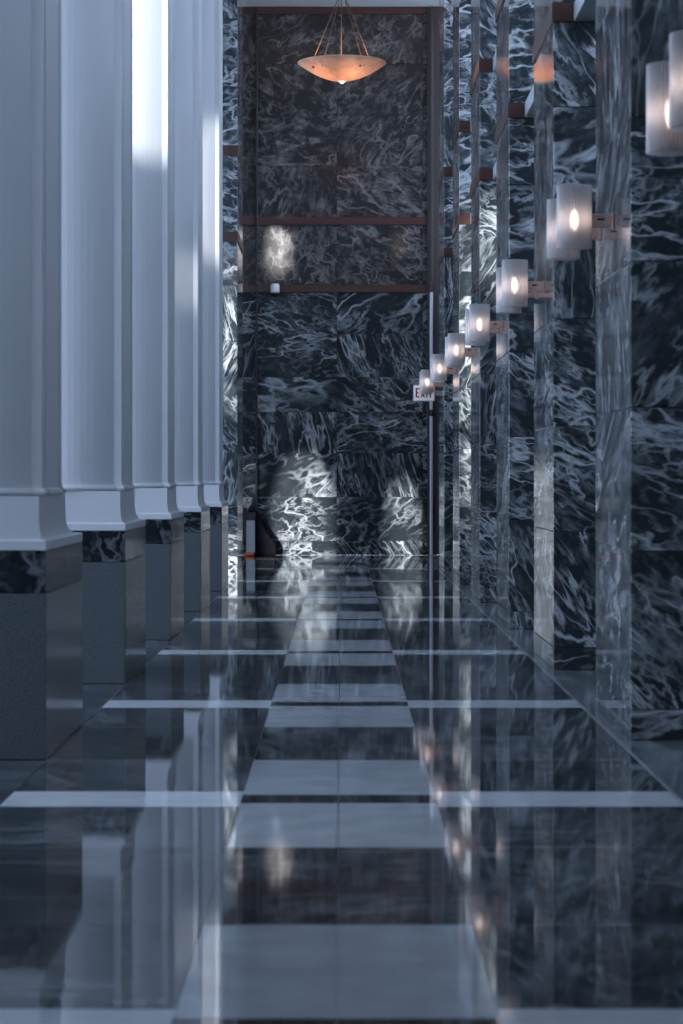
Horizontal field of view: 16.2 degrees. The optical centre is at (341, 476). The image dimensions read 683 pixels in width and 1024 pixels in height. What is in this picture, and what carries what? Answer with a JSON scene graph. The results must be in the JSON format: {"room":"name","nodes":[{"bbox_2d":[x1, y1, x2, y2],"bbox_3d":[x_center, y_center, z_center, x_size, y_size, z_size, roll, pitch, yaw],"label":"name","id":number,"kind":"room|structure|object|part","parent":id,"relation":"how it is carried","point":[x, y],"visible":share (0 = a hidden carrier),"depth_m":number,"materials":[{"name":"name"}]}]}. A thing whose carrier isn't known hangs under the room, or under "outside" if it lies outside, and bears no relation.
{"room":"lobby","nodes":[
{"label":"lobby","id":0,"kind":"room"},
{"bbox_2d":[242,7,438,554],"bbox_3d":[-0.600,-3.135,38.535,6.600,8.770,0.330,0,0,0],"label":"wall","id":1,"kind":"structure","parent":0,"point":[342,168],"depth_m":38.40,"materials":[{"name":"stone"}]},
{"bbox_2d":[256,7,257,510],"bbox_3d":[-1.357,-3.130,38.369,0.034,8.760,0.058,0,0,0],"label":"trim","id":2,"kind":"structure","parent":1,"relation":"attached to","point":[256,7],"depth_m":38.34,"materials":[{"name":"black metal"}]},
{"bbox_2d":[270,284,279,296],"bbox_3d":[-1.059,-2.980,38.269,0.148,0.224,0.206,0,0,0],"label":"security camera","id":3,"kind":"object","parent":1,"relation":"attached to","point":[274,288],"visible":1,"depth_m":38.19,"materials":[{"name":"white plastic"}]},
{"bbox_2d":[430,292,432,554],"bbox_3d":[1.435,-0.850,38.329,0.054,4.200,0.078,0,0,0],"label":"trim","id":4,"kind":"structure","parent":1,"relation":"attached to","point":[431,293],"depth_m":38.29,"materials":[{"name":"metal"}]},
{"bbox_2d":[429,409,433,415],"bbox_3d":[1.436,-1.021,38.237,0.090,0.110,0.115,0,0,0],"label":"round fitting","id":5,"kind":"object","parent":1,"relation":"attached to","point":[431,412],"visible":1,"depth_m":38.19,"materials":[{"name":"black plastic"}]},
{"bbox_2d":[427,7,439,554],"bbox_3d":[1.546,-3.130,38.339,0.348,8.760,0.058,0,0,0],"label":"pilaster","id":6,"kind":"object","parent":1,"relation":"attached to","point":[432,12],"depth_m":38.35,"materials":[{"name":"black stone"}]},
{"bbox_2d":[243,0,438,6],"bbox_3d":[-0.600,-7.670,16.250,7.000,0.300,44.900,0,0,0],"label":"ceiling","id":7,"kind":"structure","parent":0,"point":[246,3],"depth_m":38.11,"materials":[{"name":"white paint"}]},
{"bbox_2d":[298,0,385,83],"bbox_3d":[0.007,-6.478,33.200,1.231,2.083,1.231,0,0,0],"label":"pendant lamp","id":8,"kind":"object","parent":7,"relation":"hanging from","point":[338,68],"visible":1,"depth_m":32.90,"materials":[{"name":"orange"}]},
{"bbox_3d":[-0.239,-6.159,33.270,0.482,1.099,0.011,0,0,16],"label":"hanging rod","id":9,"kind":"part","parent":8,"relation":"part of","materials":[{"name":"orange metal"}]},
{"bbox_3d":[-0.136,-6.159,32.987,0.011,1.099,0.482,0,0,34],"label":"hanging rod","id":10,"kind":"part","parent":8,"relation":"part of","materials":[{"name":"orange metal"}]},
{"bbox_3d":[-0.002,-6.159,33.456,0.011,1.099,0.483,0,0,-2],"label":"hanging rod","id":11,"kind":"part","parent":8,"relation":"part of","materials":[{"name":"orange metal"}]},
{"bbox_3d":[0.007,-5.605,33.200,1.231,0.268,1.231,0,0,0],"label":"lamp shade","id":12,"kind":"part","parent":8,"relation":"part of","materials":[{"name":"white glass"}]},
{"bbox_3d":[0.165,-6.159,32.998,0.011,1.099,0.482,0,0,-38],"label":"hanging rod","id":13,"kind":"part","parent":8,"relation":"part of","materials":[{"name":"orange metal"}]},
{"bbox_3d":[0.248,-6.159,33.288,0.482,1.099,0.010,0,0,-20],"label":"hanging rod","id":14,"kind":"part","parent":8,"relation":"part of","materials":[{"name":"orange metal"}]},
{"bbox_2d":[0,555,682,1023],"bbox_3d":[-0.600,1.310,16.200,6.600,0.120,44.400,0,0,0],"label":"floor","id":15,"kind":"structure","parent":0,"point":[345,790],"depth_m":8.39,"materials":[{"name":"stone"}]},
{"bbox_2d":[0,0,81,759],"bbox_3d":[-1.656,-3.135,11.342,0.700,8.769,1.515,0,0,0],"label":"column","id":16,"kind":"structure","parent":15,"relation":"on","point":[41,557],"depth_m":10.71,"materials":[{"name":"white paint"}]},
{"bbox_3d":[-1.656,0.060,11.129,0.668,0.050,1.087,0,0,0],"label":"ring moulding","id":17,"kind":"part","parent":16,"relation":"part of","materials":[{"name":"white paint"}]},
{"bbox_2d":[61,0,145,683],"bbox_3d":[-1.656,-3.135,15.242,0.700,8.769,1.515,0,0,0],"label":"column","id":18,"kind":"structure","parent":15,"relation":"on","point":[96,35],"depth_m":14.54,"materials":[{"name":"grey stone"}]},
{"bbox_3d":[-1.656,0.060,15.028,0.668,0.050,1.087,0,0,0],"label":"ring moulding","id":19,"kind":"part","parent":18,"relation":"part of","materials":[{"name":"white paint"}]},
{"bbox_2d":[132,0,183,639],"bbox_3d":[-1.656,-3.135,19.142,0.700,8.769,1.515,0,0,0],"label":"column","id":20,"kind":"structure","parent":15,"relation":"on","point":[153,21],"depth_m":18.47,"materials":[{"name":"grey stone"}]},
{"bbox_3d":[-1.656,0.060,18.928,0.668,0.050,1.087,0,0,0],"label":"ring moulding","id":21,"kind":"part","parent":20,"relation":"part of","materials":[{"name":"white paint"}]},
{"bbox_2d":[175,0,209,611],"bbox_3d":[-1.656,-3.135,23.043,0.700,8.769,1.515,0,0,0],"label":"column","id":22,"kind":"structure","parent":15,"relation":"on","point":[188,13],"depth_m":22.39,"materials":[{"name":"white paint"}]},
{"bbox_3d":[-1.656,0.060,22.828,0.668,0.050,1.087,0,0,0],"label":"ring moulding","id":23,"kind":"part","parent":22,"relation":"part of","materials":[{"name":"white paint"}]},
{"bbox_2d":[203,0,227,590],"bbox_3d":[-1.656,-3.135,26.942,0.700,8.769,1.515,0,0,0],"label":"column","id":24,"kind":"structure","parent":15,"relation":"on","point":[212,9],"depth_m":26.30,"materials":[{"name":"white paint"}]},
{"bbox_3d":[-1.656,0.060,26.729,0.668,0.050,1.087,0,0,0],"label":"ring moulding","id":25,"kind":"part","parent":24,"relation":"part of","materials":[{"name":"white paint"}]},
{"bbox_2d":[223,0,243,576],"bbox_3d":[-1.650,-3.134,30.900,0.712,8.768,1.624,0,0,0],"label":"pier","id":26,"kind":"object","parent":15,"relation":"on","point":[233,164],"visible":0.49,"depth_m":30.10,"materials":[{"name":"black stone"}]},
{"bbox_2d":[243,508,275,555],"bbox_3d":[-1.300,0.870,38.125,0.519,0.760,0.430,0,0,0],"label":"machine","id":27,"kind":"object","parent":15,"relation":"on","point":[259,542],"visible":1,"depth_m":38.02,"materials":[{"name":"black plastic"}]},
{"bbox_3d":[-1.534,0.747,38.170,0.052,0.515,0.260,0,0,0],"label":"handle","id":28,"kind":"part","parent":27,"relation":"part of","materials":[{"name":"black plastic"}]},
{"bbox_3d":[-1.439,0.941,37.995,0.139,0.507,0.018,0,0,0],"label":"panel","id":29,"kind":"part","parent":27,"relation":"part of","materials":[{"name":"grey paint"}]},
{"bbox_2d":[438,0,452,569],"bbox_3d":[1.679,-3.134,32.985,0.632,8.768,1.614,0,0,0],"label":"pier","id":30,"kind":"object","parent":15,"relation":"on","point":[445,183],"visible":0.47,"depth_m":32.19,"materials":[{"name":"black stone"}]},
{"bbox_2d":[413,385,439,400],"bbox_3d":[1.190,-1.176,33.647,0.369,0.227,0.046,0,0,0],"label":"exit sign","id":31,"kind":"object","parent":30,"relation":"attached to","point":[416,396],"visible":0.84,"depth_m":33.63,"materials":[{"name":"white plastic"}]},
{"bbox_2d":[419,372,439,393],"bbox_3d":[1.231,-1.312,33.510,0.287,0.315,0.177,0,0,0],"label":"wall lamp","id":32,"kind":"object","parent":30,"relation":"attached to","point":[419,372],"visible":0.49,"depth_m":33.49,"materials":[{"name":"white glass"}]},
{"bbox_3d":[1.176,-1.312,33.510,0.177,0.315,0.177,0,0,0],"label":"lamp shade","id":33,"kind":"part","parent":32,"relation":"part of","materials":[{"name":"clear glass"}]},
{"bbox_2d":[421,370,441,392],"bbox_3d":[1.231,-1.312,32.910,0.287,0.315,0.177,0,0,0],"label":"wall lamp","id":34,"kind":"object","parent":30,"relation":"attached to","point":[426,386],"visible":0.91,"depth_m":32.83,"materials":[{"name":"white glass"}]},
{"bbox_3d":[1.176,-1.312,32.910,0.177,0.315,0.177,0,0,0],"label":"lamp shade","id":35,"kind":"part","parent":34,"relation":"part of","materials":[{"name":"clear glass"}]},
{"bbox_2d":[452,0,471,583],"bbox_3d":[1.679,-3.134,28.827,0.632,8.768,1.614,0,0,0],"label":"pier","id":36,"kind":"object","parent":15,"relation":"on","point":[461,140],"visible":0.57,"depth_m":28.04,"materials":[{"name":"black stone"}]},
{"bbox_2d":[430,357,453,382],"bbox_3d":[1.231,-1.312,29.352,0.287,0.315,0.177,0,0,0],"label":"wall lamp","id":37,"kind":"object","parent":36,"relation":"attached to","point":[431,381],"visible":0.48,"depth_m":29.34,"materials":[{"name":"white glass"}]},
{"bbox_3d":[1.176,-1.312,29.352,0.177,0.315,0.177,0,0,0],"label":"lamp shade","id":38,"kind":"part","parent":37,"relation":"part of","materials":[{"name":"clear glass"}]},
{"bbox_2d":[432,354,455,380],"bbox_3d":[1.231,-1.312,28.752,0.287,0.315,0.177,0,0,0],"label":"wall lamp","id":39,"kind":"object","parent":36,"relation":"attached to","point":[439,371],"visible":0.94,"depth_m":28.69,"materials":[{"name":"white glass"}]},
{"bbox_3d":[1.176,-1.312,28.752,0.177,0.315,0.177,0,0,0],"label":"lamp shade","id":40,"kind":"part","parent":39,"relation":"part of","materials":[{"name":"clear glass"}]},
{"bbox_3d":[1.310,-1.294,28.752,0.107,0.067,0.032,0,0,0],"label":"arm","id":41,"kind":"part","parent":39,"relation":"part of","materials":[{"name":"orange metal"}]},
{"bbox_2d":[470,0,496,602],"bbox_3d":[1.679,-3.134,24.669,0.632,8.768,1.614,0,0,0],"label":"pier","id":42,"kind":"object","parent":15,"relation":"on","point":[483,25],"visible":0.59,"depth_m":23.88,"materials":[{"name":"black stone"}]},
{"bbox_2d":[445,337,472,366],"bbox_3d":[1.231,-1.312,25.194,0.287,0.315,0.177,0,0,0],"label":"wall lamp","id":43,"kind":"object","parent":42,"relation":"attached to","point":[446,338],"visible":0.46,"depth_m":25.15,"materials":[{"name":"white glass"}]},
{"bbox_3d":[1.176,-1.312,25.194,0.177,0.315,0.177,0,0,0],"label":"lamp shade","id":44,"kind":"part","parent":43,"relation":"part of","materials":[{"name":"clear glass"}]},
{"bbox_2d":[448,333,475,364],"bbox_3d":[1.231,-1.312,24.594,0.287,0.315,0.177,0,0,0],"label":"wall lamp","id":45,"kind":"object","parent":42,"relation":"attached to","point":[457,350],"visible":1,"depth_m":24.52,"materials":[{"name":"white glass"}]},
{"bbox_3d":[1.176,-1.312,24.594,0.177,0.315,0.177,0,0,0],"label":"lamp shade","id":46,"kind":"part","parent":45,"relation":"part of","materials":[{"name":"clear glass"}]},
{"bbox_3d":[1.310,-1.294,24.594,0.107,0.067,0.032,0,0,0],"label":"arm","id":47,"kind":"part","parent":45,"relation":"part of","materials":[{"name":"orange metal"}]},
{"bbox_2d":[493,52,495,71],"bbox_3d":[1.590,-4.095,22.590,0.170,0.130,2.538,0,0,0],"label":"trim","id":48,"kind":"structure","parent":42,"relation":"attached to","point":[494,57],"depth_m":23.61,"materials":[{"name":"grey paint"}]},
{"bbox_2d":[493,163,495,179],"bbox_3d":[1.590,-3.013,22.590,0.170,0.125,2.538,0,0,0],"label":"trim","id":49,"kind":"structure","parent":42,"relation":"attached to","point":[494,167],"depth_m":23.61,"materials":[{"name":"grey paint"}]},
{"bbox_2d":[495,0,534,628],"bbox_3d":[1.679,-3.134,20.511,0.632,8.768,1.614,0,0,0],"label":"pier","id":50,"kind":"object","parent":15,"relation":"on","point":[514,19],"visible":0.53,"depth_m":19.71,"materials":[{"name":"black stone"}]},
{"bbox_2d":[466,309,497,345],"bbox_3d":[1.231,-1.312,21.036,0.287,0.315,0.177,0,0,0],"label":"wall lamp","id":51,"kind":"object","parent":50,"relation":"attached to","point":[468,343],"visible":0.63,"depth_m":20.99,"materials":[{"name":"white glass"}]},
{"bbox_3d":[1.176,-1.312,21.036,0.177,0.315,0.177,0,0,0],"label":"lamp shade","id":52,"kind":"part","parent":51,"relation":"part of","materials":[{"name":"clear glass"}]},
{"bbox_2d":[469,304,502,341],"bbox_3d":[1.231,-1.312,20.436,0.287,0.315,0.177,0,0,0],"label":"wall lamp","id":53,"kind":"object","parent":50,"relation":"attached to","point":[480,324],"visible":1,"depth_m":20.37,"materials":[{"name":"white glass"}]},
{"bbox_3d":[1.176,-1.312,20.436,0.177,0.315,0.177,0,0,0],"label":"lamp shade","id":54,"kind":"part","parent":53,"relation":"part of","materials":[{"name":"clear glass"}]},
{"bbox_3d":[1.310,-1.294,20.436,0.107,0.067,0.032,0,0,0],"label":"arm","id":55,"kind":"part","parent":53,"relation":"part of","materials":[{"name":"orange metal"}]},
{"bbox_2d":[525,85,533,117],"bbox_3d":[1.590,-3.013,18.432,0.170,0.125,2.538,0,0,0],"label":"trim","id":56,"kind":"structure","parent":50,"relation":"attached to","point":[529,104],"depth_m":19.32,"materials":[{"name":"grey paint"}]},
{"bbox_2d":[532,0,597,669],"bbox_3d":[1.679,-3.134,16.353,0.632,8.768,1.614,0,0,0],"label":"pier","id":57,"kind":"object","parent":15,"relation":"on","point":[564,48],"visible":0.56,"depth_m":15.56,"materials":[{"name":"black stone"}]},
{"bbox_2d":[496,267,536,313],"bbox_3d":[1.231,-1.312,16.878,0.287,0.315,0.177,0,0,0],"label":"wall lamp","id":58,"kind":"object","parent":57,"relation":"attached to","point":[531,294],"visible":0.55,"depth_m":16.84,"materials":[{"name":"white glass"}]},
{"bbox_3d":[1.176,-1.312,16.878,0.177,0.315,0.177,0,0,0],"label":"lamp shade","id":59,"kind":"part","parent":58,"relation":"part of","materials":[{"name":"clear glass"}]},
{"bbox_3d":[1.310,-1.294,16.878,0.107,0.067,0.032,0,0,0],"label":"arm","id":60,"kind":"part","parent":58,"relation":"part of","materials":[{"name":"orange metal"}]},
{"bbox_2d":[502,259,543,307],"bbox_3d":[1.231,-1.312,16.278,0.287,0.315,0.177,0,0,0],"label":"wall lamp","id":61,"kind":"object","parent":57,"relation":"attached to","point":[516,285],"visible":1,"depth_m":16.21,"materials":[{"name":"white glass"}]},
{"bbox_3d":[1.176,-1.312,16.278,0.177,0.315,0.177,0,0,0],"label":"lamp shade","id":62,"kind":"part","parent":61,"relation":"part of","materials":[{"name":"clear glass"}]},
{"bbox_3d":[1.310,-1.294,16.278,0.107,0.067,0.032,0,0,0],"label":"arm","id":63,"kind":"part","parent":61,"relation":"part of","materials":[{"name":"orange metal"}]},
{"bbox_2d":[574,0,595,20],"bbox_3d":[1.590,-3.013,14.274,0.170,0.125,2.538,0,0,0],"label":"trim","id":64,"kind":"structure","parent":57,"relation":"attached to","point":[584,10],"depth_m":15.24,"materials":[{"name":"grey paint"}]},
{"bbox_2d":[596,0,682,739],"bbox_3d":[1.679,-3.134,12.195,0.632,8.768,1.614,0,0,0],"label":"pier","id":65,"kind":"object","parent":15,"relation":"on","point":[639,261],"visible":0.97,"depth_m":11.40,"materials":[{"name":"black stone"}]},
{"bbox_2d":[547,198,600,260],"bbox_3d":[1.231,-1.312,12.720,0.287,0.315,0.177,0,0,0],"label":"wall lamp","id":66,"kind":"object","parent":65,"relation":"attached to","point":[553,253],"visible":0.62,"depth_m":12.67,"materials":[{"name":"white glass"}]},
{"bbox_3d":[1.176,-1.312,12.720,0.177,0.315,0.177,0,0,0],"label":"lamp shade","id":67,"kind":"part","parent":66,"relation":"part of","materials":[{"name":"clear glass"}]},
{"bbox_3d":[1.310,-1.294,12.720,0.107,0.067,0.032,0,0,0],"label":"arm","id":68,"kind":"part","parent":66,"relation":"part of","materials":[{"name":"orange metal"}]},
{"bbox_2d":[557,184,613,249],"bbox_3d":[1.231,-1.312,12.120,0.287,0.315,0.177,0,0,0],"label":"wall lamp","id":69,"kind":"object","parent":65,"relation":"attached to","point":[576,220],"visible":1,"depth_m":12.05,"materials":[{"name":"white glass"}]},
{"bbox_3d":[1.176,-1.312,12.120,0.177,0.315,0.177,0,0,0],"label":"lamp shade","id":70,"kind":"part","parent":69,"relation":"part of","materials":[{"name":"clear glass"}]},
{"bbox_3d":[1.310,-1.294,12.120,0.107,0.067,0.032,0,0,0],"label":"arm","id":71,"kind":"part","parent":69,"relation":"part of","materials":[{"name":"orange metal"}]},
{"bbox_3d":[1.369,-1.294,12.120,0.011,0.081,0.044,0,0,0],"label":"plate","id":72,"kind":"part","parent":69,"relation":"part of","materials":[{"name":"orange metal"}]},
{"bbox_3d":[1.679,-3.134,8.037,0.632,8.768,1.614,0,0,0],"label":"pier","id":73,"kind":"object","parent":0,"visible":0},
{"bbox_2d":[646,61,682,156],"bbox_3d":[1.231,-1.312,8.562,0.287,0.315,0.177,0,0,0],"label":"wall lamp","id":74,"kind":"object","parent":73,"relation":"attached to","point":[660,141],"visible":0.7,"depth_m":8.50,"materials":[{"name":"white glass"}]},
{"bbox_3d":[1.176,-1.200,8.562,0.155,0.078,0.155,0,0,0],"label":"dish","id":75,"kind":"part","parent":74,"relation":"part of","materials":[{"name":"grey metal"}]},
{"bbox_2d":[669,30,682,131],"bbox_3d":[1.231,-1.312,7.962,0.287,0.315,0.177,0,0,0],"label":"wall lamp","id":76,"kind":"object","parent":73,"relation":"attached to","point":[675,38],"visible":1,"depth_m":7.92,"materials":[{"name":"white glass"}]}
]}

